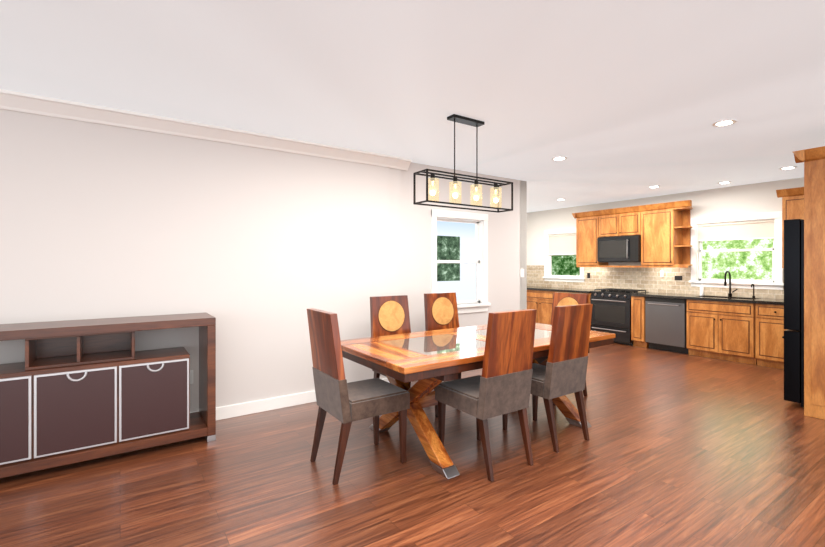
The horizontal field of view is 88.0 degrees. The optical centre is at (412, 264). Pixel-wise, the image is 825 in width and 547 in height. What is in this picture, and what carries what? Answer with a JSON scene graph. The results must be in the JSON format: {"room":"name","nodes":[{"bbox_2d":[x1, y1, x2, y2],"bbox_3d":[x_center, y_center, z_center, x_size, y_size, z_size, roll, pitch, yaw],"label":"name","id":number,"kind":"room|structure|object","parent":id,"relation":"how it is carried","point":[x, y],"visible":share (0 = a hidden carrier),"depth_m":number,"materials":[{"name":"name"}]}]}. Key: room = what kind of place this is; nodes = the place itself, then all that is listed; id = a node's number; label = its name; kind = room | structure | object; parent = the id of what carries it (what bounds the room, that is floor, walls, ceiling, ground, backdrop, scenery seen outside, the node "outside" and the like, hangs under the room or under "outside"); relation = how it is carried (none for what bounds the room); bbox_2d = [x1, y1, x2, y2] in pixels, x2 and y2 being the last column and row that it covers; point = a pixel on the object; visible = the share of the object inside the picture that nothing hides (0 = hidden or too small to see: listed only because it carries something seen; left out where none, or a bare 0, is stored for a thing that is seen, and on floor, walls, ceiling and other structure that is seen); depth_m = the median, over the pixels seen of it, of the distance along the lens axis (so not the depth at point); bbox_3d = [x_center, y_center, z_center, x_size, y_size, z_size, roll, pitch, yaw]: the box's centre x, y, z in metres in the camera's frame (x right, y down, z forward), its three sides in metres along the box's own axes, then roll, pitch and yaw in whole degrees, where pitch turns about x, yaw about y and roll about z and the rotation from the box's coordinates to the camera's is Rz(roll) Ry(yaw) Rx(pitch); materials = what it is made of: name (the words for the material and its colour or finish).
{"room":"dining room","nodes":[
{"label":"dining room","id":0,"kind":"room"},
{"bbox_2d":[0,109,388,411],"bbox_3d":[-3.433,0.085,2.837,7.540,2.630,0.200,0,0,-34],"label":"wall","id":1,"kind":"structure","parent":0,"point":[256,253],"depth_m":3.76,"materials":[{"name":"white paint"}]},
{"bbox_2d":[190,370,192,383],"bbox_3d":[-1.951,0.980,3.726,0.070,0.120,0.006,0,0,-34],"label":"electrical outlet","id":2,"kind":"object","parent":1,"relation":"attached to","point":[191,376],"visible":0.42,"depth_m":3.73,"materials":[{"name":"white plastic"}]},
{"bbox_2d":[0,89,411,170],"bbox_3d":[-3.249,-1.173,2.798,7.800,0.115,0.112,0,0,-34],"label":"crown molding","id":3,"kind":"structure","parent":1,"relation":"attached to","point":[40,105],"depth_m":3.65,"materials":[{"name":"white wood"}]},
{"bbox_2d":[190,369,478,420],"bbox_3d":[-1.923,1.343,5.375,12.900,0.115,2.716,0,0,-34],"label":"baseboard","id":4,"kind":"structure","parent":1,"relation":"attached to","point":[242,409],"depth_m":4.08,"materials":[{"name":"white wood"}]},
{"bbox_2d":[389,168,400,295],"bbox_3d":[-0.258,0.085,5.023,0.170,2.630,0.180,0,0,-34],"label":"wall","id":5,"kind":"structure","parent":0,"point":[394,232],"depth_m":4.95,"materials":[{"name":"white paint"}]},
{"bbox_2d":[0,343,824,546],"bbox_3d":[0.351,1.450,2.186,13.050,0.100,10.850,0,0,-34],"label":"floor","id":6,"kind":"structure","parent":0,"point":[677,449],"depth_m":2.76,"materials":[{"name":"brown wood"}]},
{"bbox_2d":[0,313,215,477],"bbox_3d":[-2.626,0.910,2.959,2.254,0.980,0.454,0,0,-34],"label":"sideboard","id":7,"kind":"object","parent":6,"relation":"on","point":[73,391],"visible":1,"depth_m":3.04,"materials":[{"name":"brown wood"}]},
{"bbox_2d":[307,308,409,484],"bbox_3d":[-0.391,0.855,3.035,0.596,1.090,0.450,0,0,-34],"label":"chair","id":8,"kind":"object","parent":6,"relation":"on","point":[341,399],"visible":1,"depth_m":2.89,"materials":[{"name":"suede"},{"name":"dark wood"},{"name":"light wood"}]},
{"bbox_2d":[370,295,437,416],"bbox_3d":[-0.080,0.855,4.045,0.450,1.090,0.596,0,0,-34],"label":"chair","id":9,"kind":"object","parent":6,"relation":"on","point":[389,315],"visible":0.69,"depth_m":4.21,"materials":[{"name":"suede"},{"name":"dark wood"},{"name":"light wood"}]},
{"bbox_2d":[424,292,460,379],"bbox_3d":[0.461,0.855,4.513,0.450,1.090,0.596,0,0,-34],"label":"chair","id":10,"kind":"object","parent":6,"relation":"on","point":[441,311],"visible":0.46,"depth_m":4.67,"materials":[{"name":"suede"},{"name":"dark wood"},{"name":"light wood"}]},
{"bbox_2d":[341,323,615,478],"bbox_3d":[0.590,1.012,3.688,2.300,0.775,1.100,0,0,-34],"label":"dining table","id":11,"kind":"object","parent":6,"relation":"on","point":[428,361],"visible":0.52,"depth_m":3.14,"materials":[{"name":"brown wood"}]},
{"bbox_2d":[435,309,536,481],"bbox_3d":[0.524,0.855,3.094,0.450,1.090,0.596,0,0,-34],"label":"chair","id":12,"kind":"object","parent":6,"relation":"on","point":[501,385],"visible":0.96,"depth_m":2.89,"materials":[{"name":"suede"},{"name":"dark wood"},{"name":"light wood"}]},
{"bbox_2d":[527,291,554,324],"bbox_3d":[2.915,0.965,9.134,0.645,0.870,0.780,0,0,-34],"label":"base cabinet","id":13,"kind":"object","parent":6,"relation":"on","point":[541,301],"depth_m":8.90,"materials":[{"name":"brown wood"}]},
{"bbox_2d":[527,287,590,294],"bbox_3d":[2.964,0.510,9.046,0.663,0.040,2.140,0,0,-34],"label":"countertop","id":14,"kind":"structure","parent":13,"relation":"on","point":[583,291],"depth_m":8.76,"materials":[{"name":"stone"}]},
{"bbox_2d":[502,304,592,452],"bbox_3d":[1.093,0.855,3.520,0.450,1.090,0.596,0,0,-34],"label":"chair","id":15,"kind":"object","parent":6,"relation":"on","point":[563,372],"visible":0.94,"depth_m":3.30,"materials":[{"name":"suede"},{"name":"dark wood"},{"name":"light wood"}]},
{"bbox_2d":[535,292,588,405],"bbox_3d":[1.527,0.855,4.572,0.596,1.090,0.450,0,0,-34],"label":"chair","id":16,"kind":"object","parent":6,"relation":"on","point":[562,299],"visible":0.23,"depth_m":4.68,"materials":[{"name":"suede"},{"name":"dark wood"},{"name":"light wood"}]},
{"bbox_2d":[555,291,590,329],"bbox_3d":[3.355,0.965,8.490,0.645,0.870,0.780,0,0,-34],"label":"base cabinet","id":17,"kind":"object","parent":6,"relation":"on","point":[555,291],"depth_m":8.24,"materials":[{"name":"brown wood"}]},
{"bbox_2d":[590,288,645,344],"bbox_3d":[3.777,0.925,7.828,0.699,0.950,0.760,0,0,-34],"label":"stove","id":18,"kind":"object","parent":6,"relation":"on","point":[611,310],"visible":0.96,"depth_m":7.62,"materials":[{"name":"black metal"}]},
{"bbox_2d":[631,295,648,347],"bbox_3d":[4.081,0.965,7.430,0.645,0.870,0.230,0,0,-34],"label":"base cabinet","id":19,"kind":"object","parent":6,"relation":"on","point":[637,301],"depth_m":7.24,"materials":[{"name":"brown wood"}]},
{"bbox_2d":[645,297,688,353],"bbox_3d":[4.297,0.968,7.051,0.679,0.865,0.610,0,0,-34],"label":"dishwasher","id":20,"kind":"object","parent":6,"relation":"on","point":[665,324],"visible":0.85,"depth_m":6.88,"materials":[{"name":"grey metal"}]},
{"bbox_2d":[687,299,754,364],"bbox_3d":[4.752,0.965,6.450,0.645,0.870,0.865,0,0,-34],"label":"base cabinet","id":21,"kind":"object","parent":6,"relation":"on","point":[745,330],"depth_m":6.24,"materials":[{"name":"brown wood"}]},
{"bbox_2d":[635,292,783,306],"bbox_3d":[4.772,0.510,6.406,0.663,0.040,2.700,0,0,-34],"label":"countertop","id":22,"kind":"structure","parent":21,"relation":"on","point":[714,299],"depth_m":6.44,"materials":[{"name":"stone"}]},
{"bbox_2d":[755,303,787,369],"bbox_3d":[5.129,0.965,5.900,0.645,0.870,0.470,0,0,-34],"label":"base cabinet","id":23,"kind":"object","parent":6,"relation":"on","point":[769,317],"depth_m":5.78,"materials":[{"name":"brown wood"}]},
{"bbox_2d":[782,219,803,406],"bbox_3d":[4.325,0.475,4.162,0.900,1.850,0.960,0,0,-34],"label":"fridge","id":24,"kind":"object","parent":6,"relation":"on","point":[793,336],"visible":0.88,"depth_m":4.20,"materials":[{"name":"black metal"}]},
{"bbox_2d":[793,146,824,419],"bbox_3d":[3.887,0.170,3.731,0.270,2.460,0.814,0,0,-34],"label":"end cabinet","id":25,"kind":"object","parent":6,"relation":"on","point":[813,159],"visible":1,"depth_m":3.91,"materials":[{"name":"brown wood"}]},
{"bbox_2d":[0,0,824,212],"bbox_3d":[0.351,-1.280,2.186,13.050,0.100,10.850,0,0,-34],"label":"ceiling","id":26,"kind":"structure","parent":0,"point":[615,100],"depth_m":2.80,"materials":[{"name":"white paint"}]},
{"bbox_2d":[413,114,512,212],"bbox_3d":[0.452,-0.857,3.606,0.952,0.745,0.182,0,0,-34],"label":"chandelier","id":27,"kind":"object","parent":26,"relation":"hanging from","point":[454,118],"visible":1,"depth_m":3.58,"materials":[{"name":"black metal"}]},
{"bbox_2d":[552,156,566,160],"bbox_3d":[1.689,-1.225,4.914,0.170,0.010,0.170,0,0,-34],"label":"recessed light","id":28,"kind":"object","parent":26,"relation":"in","point":[558,158],"visible":0.94,"depth_m":4.89,"materials":[{"name":"white"}]},
{"bbox_2d":[717,181,730,183],"bbox_3d":[4.642,-1.225,6.354,0.170,0.010,0.170,0,0,-34],"label":"recessed light","id":29,"kind":"object","parent":26,"relation":"in","point":[725,182],"visible":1,"depth_m":6.33,"materials":[{"name":"white"}]},
{"bbox_2d":[712,119,736,126],"bbox_3d":[2.689,-1.225,3.683,0.170,0.010,0.170,0,0,-34],"label":"recessed light","id":30,"kind":"object","parent":26,"relation":"in","point":[726,122],"visible":0.94,"depth_m":3.66,"materials":[{"name":"white"}]},
{"bbox_2d":[779,166,796,169],"bbox_3d":[4.743,-1.225,5.393,0.170,0.010,0.170,0,0,-34],"label":"recessed light","id":31,"kind":"object","parent":26,"relation":"in","point":[788,167],"visible":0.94,"depth_m":5.37,"materials":[{"name":"white"}]},
{"bbox_2d":[401,162,526,332],"bbox_3d":[0.650,0.085,5.662,2.390,2.630,0.150,0,0,-34],"label":"wall","id":32,"kind":"structure","parent":0,"point":[504,241],"depth_m":5.60,"materials":[{"name":"white paint"}]},
{"bbox_2d":[431,209,490,313],"bbox_3d":[0.606,-0.030,5.575,0.990,1.320,0.165,0,0,-34],"label":"dining window","id":33,"kind":"structure","parent":32,"relation":"in","point":[480,304],"depth_m":5.69,"materials":[{"name":"white wood"}]},
{"bbox_2d":[520,180,526,309],"bbox_3d":[0.825,0.085,7.388,0.150,2.630,2.800,0,0,-34],"label":"wall","id":34,"kind":"structure","parent":0,"point":[522,257],"depth_m":6.22,"materials":[{"name":"white paint"}]},
{"bbox_2d":[520,269,523,276],"bbox_3d":[1.598,0.120,6.215,0.080,0.120,0.010,0,0,-34],"label":"switch plate","id":35,"kind":"object","parent":34,"relation":"attached to","point":[521,272],"visible":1,"depth_m":6.21,"materials":[{"name":"white plastic"}]},
{"bbox_2d":[527,177,803,282],"bbox_3d":[4.507,0.085,7.534,0.150,2.630,6.720,0,0,-34],"label":"wall","id":36,"kind":"structure","parent":0,"point":[762,197],"depth_m":7.11,"materials":[{"name":"white paint"}]},
{"bbox_2d":[543,228,584,281],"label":"window","id":37,"kind":"structure","parent":36,"relation":"in","point":[557,242],"depth_m":9.31,"materials":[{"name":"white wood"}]},
{"bbox_2d":[576,211,607,266],"bbox_3d":[3.557,-0.514,8.465,0.340,1.050,0.490,0,0,-34],"label":"upper cabinet","id":38,"kind":"object","parent":36,"relation":"attached to","point":[587,223],"depth_m":8.36,"materials":[{"name":"brown wood"}]},
{"bbox_2d":[600,207,639,236],"bbox_3d":[3.922,-0.784,7.933,0.340,0.510,0.800,0,0,-34],"label":"upper cabinet","id":39,"kind":"object","parent":36,"relation":"attached to","point":[625,221],"depth_m":7.81,"materials":[{"name":"brown wood"}]},
{"bbox_2d":[597,235,640,261],"bbox_3d":[3.881,-0.287,7.905,0.438,0.475,0.790,0,0,-34],"label":"microwave","id":40,"kind":"object","parent":39,"relation":"attached to","point":[620,249],"visible":0.94,"depth_m":7.76,"materials":[{"name":"black plastic"}]},
{"bbox_2d":[527,265,783,298],"bbox_3d":[4.441,0.250,7.489,0.010,0.480,6.420,0,0,-34],"label":"tile backsplash","id":41,"kind":"structure","parent":36,"relation":"attached to","point":[649,279],"depth_m":7.80,"materials":[{"name":"tile"}]},
{"bbox_2d":[640,203,683,266],"bbox_3d":[4.300,-0.514,7.380,0.340,1.050,0.540,0,0,-34],"label":"upper cabinet","id":42,"kind":"object","parent":36,"relation":"attached to","point":[662,230],"depth_m":7.23,"materials":[{"name":"brown wood"}]},
{"bbox_2d":[689,211,783,289],"bbox_3d":[5.035,-0.210,6.678,0.165,1.140,1.240,0,0,-34],"label":"window","id":43,"kind":"structure","parent":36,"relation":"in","point":[765,225],"depth_m":6.61,"materials":[{"name":"white wood"}]},
{"bbox_2d":[780,187,803,266],"bbox_3d":[5.456,-0.514,5.692,0.340,1.050,0.750,0,0,-34],"label":"upper cabinet","id":44,"kind":"object","parent":36,"relation":"attached to","point":[792,198],"depth_m":5.82,"materials":[{"name":"brown wood"}]},
{"label":"outside","id":45,"kind":"structure","parent":0,"visible":0},
{"bbox_2d":[437,221,475,300],"bbox_3d":[0.543,-0.043,5.668,0.820,1.135,0.010,0,0,-34],"label":"window","id":46,"kind":"structure","parent":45,"point":[455,240],"depth_m":5.70,"materials":[{"name":"glass"}]},
{"bbox_2d":[702,238,772,279],"bbox_3d":[5.128,-0.210,6.741,0.010,0.960,1.050,0,0,-34],"label":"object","id":47,"kind":"structure","parent":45,"point":[752,265],"depth_m":6.72,"materials":[{"name":"green glass"}]}
]}

